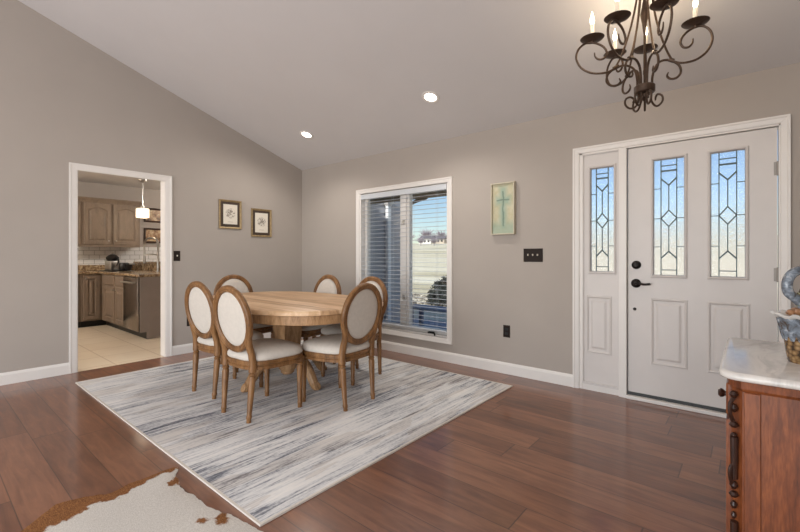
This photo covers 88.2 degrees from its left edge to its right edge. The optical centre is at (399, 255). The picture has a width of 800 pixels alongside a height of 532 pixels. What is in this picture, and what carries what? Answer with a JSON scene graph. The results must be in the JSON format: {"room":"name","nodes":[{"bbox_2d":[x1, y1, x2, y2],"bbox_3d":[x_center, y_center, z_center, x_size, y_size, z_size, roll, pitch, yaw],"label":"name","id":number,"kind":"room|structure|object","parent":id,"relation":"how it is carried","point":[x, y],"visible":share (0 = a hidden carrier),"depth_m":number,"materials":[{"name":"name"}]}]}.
{"room":"dining room","nodes":[
{"label":"dining room","id":0,"kind":"room"},
{"bbox_2d":[78,181,160,246],"bbox_3d":[-5.366,-0.015,7.317,0.120,2.550,5.900,0,0,40],"label":"wall","id":1,"kind":"structure","parent":0,"point":[151,198],"depth_m":7.66,"materials":[{"name":"beige paint"}]},
{"bbox_2d":[78,196,82,246],"bbox_3d":[-5.654,-0.557,6.578,0.391,0.825,0.899,0,0,40],"label":"upper cabinet","id":2,"kind":"object","parent":1,"relation":"attached to","point":[80,198],"visible":0.03,"depth_m":6.80,"materials":[{"name":"beige paint"}]},
{"bbox_2d":[82,197,143,247],"bbox_3d":[-5.073,-0.557,7.267,0.391,0.825,0.899,0,0,40],"label":"upper cabinet","id":3,"kind":"object","parent":1,"relation":"attached to","point":[105,222],"visible":1,"depth_m":7.12,"materials":[{"name":"beige paint"}]},
{"bbox_2d":[78,247,160,264],"bbox_3d":[-5.220,0.003,7.391,0.008,0.325,2.800,0,0,40],"label":"backsplash","id":4,"kind":"structure","parent":1,"relation":"attached to","point":[86,255],"depth_m":7.47,"materials":[{"name":"white tile"}]},
{"bbox_2d":[144,228,160,242],"bbox_3d":[-4.671,-0.382,8.026,0.025,0.283,0.540,0,0,40],"label":"framed picture","id":5,"kind":"object","parent":1,"relation":"attached to","point":[148,232],"visible":0.51,"depth_m":7.93,"materials":[{"name":"brown wood"}]},
{"bbox_2d":[146,230,160,240],"bbox_3d":[-4.676,-0.382,8.030,0.006,0.223,0.480,0,0,40],"label":"print","id":6,"kind":"object","parent":5,"relation":"attached to","point":[149,233],"depth_m":7.95},
{"bbox_2d":[144,208,160,222],"bbox_3d":[-4.671,-0.770,8.026,0.025,0.270,0.540,0,0,40],"label":"framed picture","id":7,"kind":"object","parent":1,"relation":"attached to","point":[154,214],"visible":0.39,"depth_m":7.95,"materials":[{"name":"brown wood"}]},
{"bbox_2d":[146,210,160,220],"bbox_3d":[-4.676,-0.770,8.030,0.006,0.210,0.480,0,0,40],"label":"print","id":8,"kind":"object","parent":7,"relation":"attached to","point":[154,215],"depth_m":7.96},
{"bbox_2d":[78,171,160,189],"bbox_3d":[-3.979,-1.330,6.224,3.650,0.120,6.020,0,0,40],"label":"ceiling","id":9,"kind":"structure","parent":0,"point":[83,176],"depth_m":7.00,"materials":[{"name":"paint"}]},
{"bbox_2d":[136,179,148,217],"bbox_3d":[-4.319,-0.953,6.930,0.170,0.635,0.170,0,0,40],"label":"pendant lamp","id":10,"kind":"object","parent":9,"relation":"hanging from","point":[142,212],"visible":1,"depth_m":6.89,"materials":[{"name":"glass"}]},
{"bbox_2d":[0,0,301,372],"bbox_3d":[-4.046,-0.851,3.224,0.120,4.222,8.150,0,0,40],"label":"wall","id":11,"kind":"structure","parent":0,"point":[64,100],"depth_m":4.21,"materials":[{"name":"beige paint"}]},
{"bbox_2d":[69,162,171,373],"bbox_3d":[-2.992,0.122,4.459,0.145,2.075,0.945,0,0,40],"label":"trim","id":12,"kind":"structure","parent":11,"relation":"attached to","point":[166,181],"depth_m":4.40,"materials":[{"name":"white paint"}]},
{"bbox_2d":[0,332,270,385],"bbox_3d":[-4.042,1.106,3.123,0.016,0.108,8.000,0,0,40],"label":"baseboard","id":13,"kind":"structure","parent":11,"relation":"attached to","point":[24,375],"depth_m":3.91,"materials":[{"name":"white paint"}]},
{"bbox_2d":[174,251,179,260],"bbox_3d":[-2.602,0.005,4.825,0.018,0.118,0.072,0,0,40],"label":"light switch","id":14,"kind":"object","parent":11,"relation":"attached to","point":[176,253],"visible":1,"depth_m":4.82,"materials":[{"name":"black plastic"}]},
{"bbox_2d":[219,199,241,228],"bbox_3d":[-2.182,-0.527,5.319,0.021,0.369,0.300,0,0,40],"label":"framed print","id":15,"kind":"object","parent":11,"relation":"attached to","point":[230,211],"visible":1,"depth_m":5.32,"materials":[{"name":"gold metal"}]},
{"bbox_2d":[251,208,271,236],"bbox_3d":[-1.895,-0.445,5.659,0.021,0.382,0.305,0,0,40],"label":"framed print","id":16,"kind":"object","parent":11,"relation":"attached to","point":[261,219],"visible":1,"depth_m":5.66,"materials":[{"name":"gold metal"}]},
{"bbox_2d":[0,325,725,531],"bbox_3d":[-2.799,1.220,2.825,9.840,0.120,9.450,0,0,40],"label":"floor","id":17,"kind":"structure","parent":0,"point":[536,455],"depth_m":2.30,"materials":[{"name":"brown wood"}]},
{"bbox_2d":[78,274,81,327],"bbox_3d":[-5.619,0.730,6.443,0.619,0.860,0.938,0,0,40],"label":"base cabinet","id":18,"kind":"object","parent":17,"relation":"on","point":[79,275],"visible":0.16,"depth_m":6.60,"materials":[{"name":"beige paint"}]},
{"bbox_2d":[78,264,160,276],"bbox_3d":[-4.643,0.232,6.216,2.404,0.132,1.850,0,0,40],"label":"countertop","id":19,"kind":"structure","parent":18,"relation":"on","point":[82,269],"depth_m":6.67,"materials":[{"name":"brown stone"}]},
{"bbox_2d":[99,270,131,271],"bbox_3d":[-4.735,0.256,6.902,0.680,0.012,0.320,0,0,40],"label":"tray","id":20,"kind":"object","parent":19,"relation":"on","point":[99,270],"visible":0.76,"depth_m":6.74,"materials":[{"name":"black plastic"}]},
{"bbox_2d":[105,252,119,269],"bbox_3d":[-4.826,0.093,6.966,0.249,0.312,0.188,0,0,20],"label":"coffee maker","id":21,"kind":"object","parent":20,"relation":"on","point":[112,263],"visible":0.96,"depth_m":6.91,"materials":[{"name":"metal"}]},
{"bbox_2d":[119,263,128,270],"bbox_3d":[-4.607,0.184,6.899,0.150,0.130,0.150,0,0,40],"label":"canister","id":22,"kind":"object","parent":20,"relation":"on","point":[121,265],"visible":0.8,"depth_m":6.83,"materials":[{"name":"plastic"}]},
{"bbox_2d":[124,264,131,270],"bbox_3d":[-4.471,0.199,6.796,0.120,0.100,0.120,0,0,40],"label":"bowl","id":23,"kind":"object","parent":20,"relation":"on","point":[128,267],"visible":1,"depth_m":6.76,"materials":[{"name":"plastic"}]},
{"bbox_2d":[143,237,159,271],"bbox_3d":[-4.103,-0.021,6.833,0.643,0.566,0.064,0,0,39],"label":"kitchen faucet","id":24,"kind":"object","parent":19,"relation":"on","point":[154,238],"visible":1,"depth_m":6.75,"materials":[{"name":"metal"}]},
{"bbox_2d":[81,274,109,326],"bbox_3d":[-4.978,0.730,7.101,0.749,0.860,0.890,0,0,40],"label":"base cabinet","id":25,"kind":"object","parent":17,"relation":"on","point":[92,284],"visible":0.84,"depth_m":6.72,"materials":[{"name":"beige paint"}]},
{"bbox_2d":[104,274,131,333],"bbox_3d":[-4.235,0.730,6.614,1.013,0.860,0.675,0,0,40],"label":"base cabinet","id":26,"kind":"object","parent":17,"relation":"on","point":[113,289],"visible":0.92,"depth_m":6.36,"materials":[{"name":"beige paint"}]},
{"bbox_2d":[120,276,145,338],"bbox_3d":[-3.636,0.733,6.076,0.590,0.855,0.704,0,0,40],"label":"dishwasher","id":27,"kind":"object","parent":17,"relation":"on","point":[131,285],"visible":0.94,"depth_m":5.81,"materials":[{"name":"silver metal"}]},
{"bbox_2d":[20,467,262,531],"bbox_3d":[-1.211,1.153,1.365,1.322,0.012,1.392,0,0,40],"label":"cowhide rug","id":28,"kind":"object","parent":17,"relation":"on","point":[157,502],"visible":1,"depth_m":1.84,"materials":[{"name":"white fur"}]},
{"bbox_2d":[133,261,160,270],"bbox_3d":[-3.941,0.635,7.020,2.380,1.050,0.315,0,0,40],"label":"bar ledge","id":29,"kind":"object","parent":17,"relation":"on","point":[138,265],"visible":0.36,"depth_m":7.31,"materials":[{"name":"brown stone"}]},
{"bbox_2d":[140,277,160,338],"bbox_3d":[-3.366,0.730,5.911,0.026,0.860,0.627,0,0,40],"label":"end panel","id":30,"kind":"object","parent":17,"relation":"on","point":[150,287],"visible":0.36,"depth_m":5.76,"materials":[{"name":"brown wood"}]},
{"bbox_2d":[75,340,512,526],"bbox_3d":[-0.974,1.154,3.697,3.071,0.010,2.467,0,0,40],"label":"area rug","id":31,"kind":"object","parent":17,"relation":"on","point":[266,467],"visible":0.83,"depth_m":2.92,"materials":[{"name":"fabric"}]},
{"bbox_2d":[184,281,263,398],"bbox_3d":[-1.502,0.679,3.567,0.504,0.942,0.558,0,0,36],"label":"dining chair","id":32,"kind":"object","parent":31,"relation":"on","point":[198,300],"visible":0.78,"depth_m":3.38,"materials":[{"name":"white fabric"}]},
{"bbox_2d":[197,330,263,345],"bbox_3d":[-1.478,0.698,3.600,0.496,0.081,0.470,0,0,36],"label":"seat cushion","id":33,"kind":"object","parent":32,"relation":"on","point":[203,339],"depth_m":3.40,"materials":[{"name":"beige fabric"}]},
{"bbox_2d":[213,274,273,371],"bbox_3d":[-1.638,0.679,4.363,0.558,0.942,0.504,0,0,40],"label":"dining chair","id":34,"kind":"object","parent":31,"relation":"on","point":[239,282],"visible":0.21,"depth_m":4.46,"materials":[{"name":"brown wood"}]},
{"bbox_2d":[253,324,272,328],"bbox_3d":[-1.607,0.698,4.338,0.470,0.081,0.496,0,0,40],"label":"seat cushion","id":35,"kind":"object","parent":34,"relation":"on","point":[255,326],"depth_m":4.21,"materials":[{"name":"beige fabric"}]},
{"bbox_2d":[213,285,303,423],"bbox_3d":[-1.050,0.679,3.094,0.504,0.942,0.558,0,0,37],"label":"dining chair","id":36,"kind":"object","parent":31,"relation":"on","point":[232,316],"visible":1,"depth_m":2.93,"materials":[{"name":"brown wood"}]},
{"bbox_2d":[227,338,302,360],"bbox_3d":[-1.026,0.698,3.126,0.496,0.081,0.470,0,0,37],"label":"seat cushion","id":37,"kind":"object","parent":36,"relation":"on","point":[264,349],"depth_m":2.97,"materials":[{"name":"beige fabric"}]},
{"bbox_2d":[212,291,382,392],"bbox_3d":[-1.031,0.773,3.786,1.859,0.748,1.274,0,0,40],"label":"dining table","id":38,"kind":"object","parent":31,"relation":"on","point":[287,311],"visible":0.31,"depth_m":3.44,"materials":[{"name":"brown wood"}]},
{"bbox_2d":[301,274,341,363],"bbox_3d":[-0.945,0.679,4.344,0.504,0.942,0.558,0,0,40],"label":"dining chair","id":39,"kind":"object","parent":31,"relation":"on","point":[327,283],"visible":0.2,"depth_m":4.43,"materials":[{"name":"white fabric"}]},
{"bbox_2d":[302,324,331,330],"bbox_3d":[-0.972,0.698,4.314,0.496,0.081,0.470,0,0,40],"label":"seat cushion","id":40,"kind":"object","parent":39,"relation":"on","point":[304,328],"depth_m":4.07,"materials":[{"name":"beige fabric"}]},
{"bbox_2d":[301,283,381,411],"bbox_3d":[-0.470,0.679,3.300,0.558,0.942,0.504,0,0,36],"label":"dining chair","id":41,"kind":"object","parent":31,"relation":"on","point":[361,312],"visible":0.94,"depth_m":3.15,"materials":[{"name":"brown wood"}]},
{"bbox_2d":[301,333,369,354],"bbox_3d":[-0.502,0.698,3.324,0.470,0.081,0.496,0,0,36],"label":"seat cushion","id":42,"kind":"object","parent":41,"relation":"on","point":[331,344],"depth_m":3.16,"materials":[{"name":"beige fabric"}]},
{"bbox_2d":[320,276,387,385],"bbox_3d":[-0.442,0.679,3.958,0.504,0.942,0.558,0,0,40],"label":"dining chair","id":43,"kind":"object","parent":31,"relation":"on","point":[334,328],"visible":0.32,"depth_m":3.97,"materials":[{"name":"brown wood"}]},
{"bbox_2d":[321,324,377,334],"bbox_3d":[-0.467,0.698,3.927,0.496,0.081,0.470,0,0,40],"label":"seat cushion","id":44,"kind":"object","parent":43,"relation":"on","point":[334,328],"depth_m":3.82,"materials":[{"name":"beige fabric"}]},
{"bbox_2d":[718,337,799,531],"bbox_3d":[1.486,0.770,1.488,0.519,0.780,0.752,0,0,40],"label":"chest","id":45,"kind":"object","parent":17,"relation":"on","point":[762,393],"visible":1,"depth_m":1.32,"materials":[{"name":"brown wood"}]},
{"bbox_2d":[769,266,799,363],"bbox_3d":[1.431,0.208,1.463,0.185,0.343,0.187,0,0,10],"label":"figurine","id":46,"kind":"object","parent":45,"relation":"on","point":[788,321],"visible":1,"depth_m":1.45,"materials":[{"name":"blue ceramic"}]},
{"bbox_2d":[784,336,799,363],"bbox_3d":[1.433,0.330,1.462,0.116,0.100,0.116,0,0,40],"label":"basket","id":47,"kind":"object","parent":46,"relation":"attached to","point":[792,343],"depth_m":1.45,"materials":[{"name":"beige wicker"}]},
{"bbox_2d":[371,201,399,321],"bbox_3d":[-0.685,0.110,7.324,0.102,2.700,2.449,0,0,40],"label":"wall","id":48,"kind":"structure","parent":0,"point":[378,257],"depth_m":7.73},
{"bbox_2d":[384,202,392,321],"bbox_3d":[-0.197,0.099,7.702,0.140,2.358,0.240,0,0,40],"label":"downspout","id":49,"kind":"object","parent":48,"relation":"attached to","point":[388,226],"visible":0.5,"depth_m":7.69,"materials":[{"name":"white metal"}]},
{"bbox_2d":[18,0,799,169],"bbox_3d":[-1.776,-2.167,1.208,6.190,1.891,8.300,0,0,40],"label":"ceiling","id":50,"kind":"structure","parent":0,"point":[353,75],"depth_m":3.51,"materials":[{"name":"paint"}]},
{"bbox_2d":[300,131,312,138],"bbox_3d":[-1.149,-1.485,5.079,0.162,0.060,0.169,0,0,-44],"label":"recessed light","id":51,"kind":"object","parent":50,"relation":"in","point":[306,134],"visible":1,"depth_m":5.07,"materials":[{"name":"white paint"}]},
{"bbox_2d":[422,91,438,102],"bbox_3d":[0.286,-1.483,3.873,0.162,0.060,0.169,0,0,-44],"label":"recessed light","id":52,"kind":"object","parent":50,"relation":"in","point":[428,96],"visible":1,"depth_m":3.87,"materials":[{"name":"white paint"}]},
{"bbox_2d":[575,0,713,112],"bbox_3d":[1.309,-1.239,2.297,0.624,0.842,0.570,0,0,-31],"label":"chandelier","id":53,"kind":"object","parent":50,"relation":"hanging from","point":[643,90],"visible":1,"depth_m":2.26,"materials":[{"name":"brown metal"}]},
{"bbox_2d":[590,12,593,32],"bbox_3d":[1.102,-1.317,2.368,0.024,0.166,0.023,0,0,40],"label":"candle","id":54,"kind":"object","parent":53,"relation":"on","point":[592,16],"depth_m":2.36,"materials":[{"name":"beige wax"}]},
{"bbox_2d":[613,30,616,48],"bbox_3d":[1.325,-1.317,2.548,0.024,0.166,0.023,0,0,40],"label":"candle","id":55,"kind":"object","parent":53,"relation":"on","point":[614,35],"depth_m":2.54,"materials":[{"name":"beige wax"}]},
{"bbox_2d":[615,0,619,10],"bbox_3d":[1.135,-1.317,2.158,0.024,0.166,0.023,0,0,40],"label":"candle","id":56,"kind":"object","parent":53,"relation":"on","point":[617,4],"depth_m":2.15,"materials":[{"name":"beige wax"}]},
{"bbox_2d":[646,28,647,43],"bbox_3d":[1.478,-1.317,2.487,0.024,0.166,0.023,0,0,40],"label":"candle","id":57,"kind":"object","parent":53,"relation":"on","point":[646,28],"depth_m":2.48,"materials":[{"name":"beige wax"}]},
{"bbox_2d":[693,0,697,16],"bbox_3d":[1.578,-1.317,2.206,0.024,0.166,0.023,0,0,40],"label":"candle","id":58,"kind":"object","parent":53,"relation":"on","point":[695,2],"depth_m":2.20,"materials":[{"name":"beige wax"}]},
{"bbox_2d":[302,62,799,373],"bbox_3d":[0.900,-0.006,4.282,6.070,2.532,0.150,0,0,40],"label":"wall","id":59,"kind":"structure","parent":0,"point":[494,287],"depth_m":3.98,"materials":[{"name":"beige paint"}]},
{"bbox_2d":[360,182,447,338],"bbox_3d":[0.048,0.056,4.993,1.374,1.708,0.144,0,0,40],"label":"window","id":60,"kind":"structure","parent":59,"relation":"in","point":[365,236],"depth_m":4.99,"materials":[{"name":"white paint"}]},
{"bbox_2d":[361,184,446,332],"bbox_3d":[0.015,0.032,4.955,1.326,1.630,0.055,0,0,40],"label":"blind","id":61,"kind":"object","parent":60,"relation":"attached to","point":[442,186],"visible":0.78,"depth_m":4.88,"materials":[{"name":"white plastic"}]},
{"bbox_2d":[356,176,452,344],"bbox_3d":[-0.004,0.055,4.934,1.482,1.814,0.020,0,0,40],"label":"trim","id":62,"kind":"structure","parent":59,"relation":"attached to","point":[449,180],"depth_m":4.62,"materials":[{"name":"white paint"}]},
{"bbox_2d":[318,335,572,386],"bbox_3d":[0.789,1.106,4.267,5.920,0.108,0.016,0,0,40],"label":"baseboard","id":63,"kind":"structure","parent":59,"relation":"attached to","point":[560,378],"depth_m":4.20,"materials":[{"name":"white paint"}]},
{"bbox_2d":[491,181,515,234],"bbox_3d":[1.013,-0.460,4.058,0.250,0.510,0.044,0,0,40],"label":"painting","id":64,"kind":"object","parent":59,"relation":"attached to","point":[503,195],"visible":1,"depth_m":4.05,"materials":[{"name":"beige paint"}]},
{"bbox_2d":[503,325,509,337],"bbox_3d":[1.045,0.744,4.055,0.072,0.118,0.009,0,0,40],"label":"power outlet","id":65,"kind":"object","parent":59,"relation":"attached to","point":[506,328],"visible":1,"depth_m":4.05,"materials":[{"name":"black plastic"}]},
{"bbox_2d":[524,248,542,261],"bbox_3d":[1.247,-0.003,3.879,0.186,0.125,0.018,0,0,40],"label":"light switch","id":66,"kind":"object","parent":59,"relation":"attached to","point":[530,255],"visible":1,"depth_m":3.88,"materials":[{"name":"black plastic"}]},
{"bbox_2d":[582,150,618,389],"bbox_3d":[1.718,0.117,3.525,0.290,1.986,0.065,0,0,40],"label":"sidelight panel","id":67,"kind":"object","parent":59,"relation":"in","point":[601,169],"depth_m":3.51,"materials":[{"name":"white paint"}]},
{"bbox_2d":[626,394,726,417],"bbox_3d":[2.233,1.146,3.114,0.917,0.028,0.155,0,0,40],"label":"threshold","id":68,"kind":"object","parent":59,"relation":"attached to","point":[628,396],"depth_m":3.13,"materials":[{"name":"white paint"}]},
{"bbox_2d":[573,114,790,397],"bbox_3d":[2.100,0.111,3.240,1.395,2.098,0.154,0,0,40],"label":"trim","id":69,"kind":"structure","parent":59,"relation":"attached to","point":[782,122],"depth_m":3.37,"materials":[{"name":"white paint"}]},
{"bbox_2d":[628,127,778,412],"bbox_3d":[2.212,0.131,3.081,0.912,2.001,0.106,0,0,40],"label":"door","id":70,"kind":"structure","parent":59,"relation":"in","point":[703,272],"depth_m":3.09,"materials":[{"name":"white paint"}]},
{"label":"outside","id":71,"kind":"structure","parent":0,"visible":0},
{"bbox_2d":[413,235,777,321],"bbox_3d":[9.846,-1.951,89.308,210.000,6.822,138.400,0,0,40],"label":"ground","id":72,"kind":"structure","parent":71,"point":[421,268],"depth_m":27.14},
{"bbox_2d":[416,237,425,245],"bbox_3d":[5.432,-3.691,106.824,3.372,2.606,3.598,0,0,-10],"label":"bare tree","id":73,"kind":"object","parent":72,"relation":"on","point":[420,242],"visible":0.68,"depth_m":106.54,"materials":[{"name":"grey plant"}]},
{"bbox_2d":[397,318,446,328],"bbox_3d":[2.344,1.395,4.961,7.600,0.230,2.750,0,0,40],"label":"floor","id":74,"kind":"structure","parent":72,"relation":"on","point":[430,322],"depth_m":7.78,"materials":[{"name":"paint"}]},
{"bbox_2d":[413,304,446,325],"bbox_3d":[0.854,1.065,6.514,1.800,0.430,0.380,0,0,40],"label":"bench","id":75,"kind":"object","parent":74,"relation":"on","point":[416,306],"visible":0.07,"depth_m":6.88,"materials":[{"name":"blue paint"}]},
{"bbox_2d":[419,227,433,235],"bbox_3d":[11.144,-8.244,174.246,8.378,7.478,7.852,0,0,35],"label":"bare tree","id":76,"kind":"object","parent":72,"relation":"on","point":[428,232],"visible":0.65,"depth_m":173.59,"materials":[{"name":"grey plant"}]},
{"bbox_2d":[419,236,434,243],"bbox_3d":[10.573,-5.772,155.717,6.300,3.120,4.800,0,0,40],"label":"house","id":77,"kind":"structure","parent":72,"relation":"on","point":[426,238],"depth_m":153.83,"materials":[{"name":"grey"}]},
{"bbox_2d":[428,237,438,245],"bbox_3d":[8.289,-3.470,100.178,3.366,2.426,3.591,0,0,4],"label":"bare tree","id":78,"kind":"object","parent":72,"relation":"on","point":[433,240],"visible":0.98,"depth_m":99.90,"materials":[{"name":"grey plant"}]},
{"bbox_2d":[433,236,446,243],"bbox_3d":[15.123,-5.627,150.565,5.800,2.920,4.800,0,0,40],"label":"house","id":79,"kind":"structure","parent":72,"relation":"on","point":[441,241],"depth_m":148.59,"materials":[{"name":"grey"}]},
{"bbox_2d":[433,231,446,235],"bbox_3d":[16.613,-7.589,166.428,7.474,6.185,7.974,0,0,16],"label":"bare tree","id":80,"kind":"object","parent":72,"relation":"on","point":[438,233],"visible":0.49,"depth_m":165.42,"materials":[{"name":"grey plant"}]},
{"bbox_2d":[413,293,777,341],"bbox_3d":[1.429,1.440,12.710,20.006,0.110,2.948,0,0,40],"label":"gravel","id":81,"kind":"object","parent":72,"relation":"on","point":[424,299],"visible":0.08,"depth_m":12.96,"materials":[{"name":"gravel"}]},
{"bbox_2d":[426,275,446,306],"bbox_3d":[1.848,0.935,12.044,2.292,1.104,2.175,0,0,40],"label":"evergreen shrub","id":82,"kind":"object","parent":81,"relation":"on","point":[438,289],"visible":0.27,"depth_m":11.71,"materials":[{"name":"green plant"}]},
{"bbox_3d":[0.140,-1.150,5.762,3.600,0.100,1.130,0,0,40],"label":"porch roof","id":83,"kind":"structure","parent":0,"visible":0},
{"bbox_2d":[371,190,446,203],"bbox_3d":[0.555,-0.985,6.098,3.400,0.230,0.080,0,0,40],"label":"beam","id":84,"kind":"structure","parent":83,"relation":"attached to","point":[380,200],"depth_m":6.31,"materials":[{"name":"brown wood"}]},
{"bbox_2d":[413,198,427,203],"bbox_3d":[0.221,-0.782,6.381,0.486,0.241,0.056,0,0,40],"label":"bracket","id":85,"kind":"object","parent":84,"relation":"attached to","point":[419,199],"visible":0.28,"depth_m":6.29,"materials":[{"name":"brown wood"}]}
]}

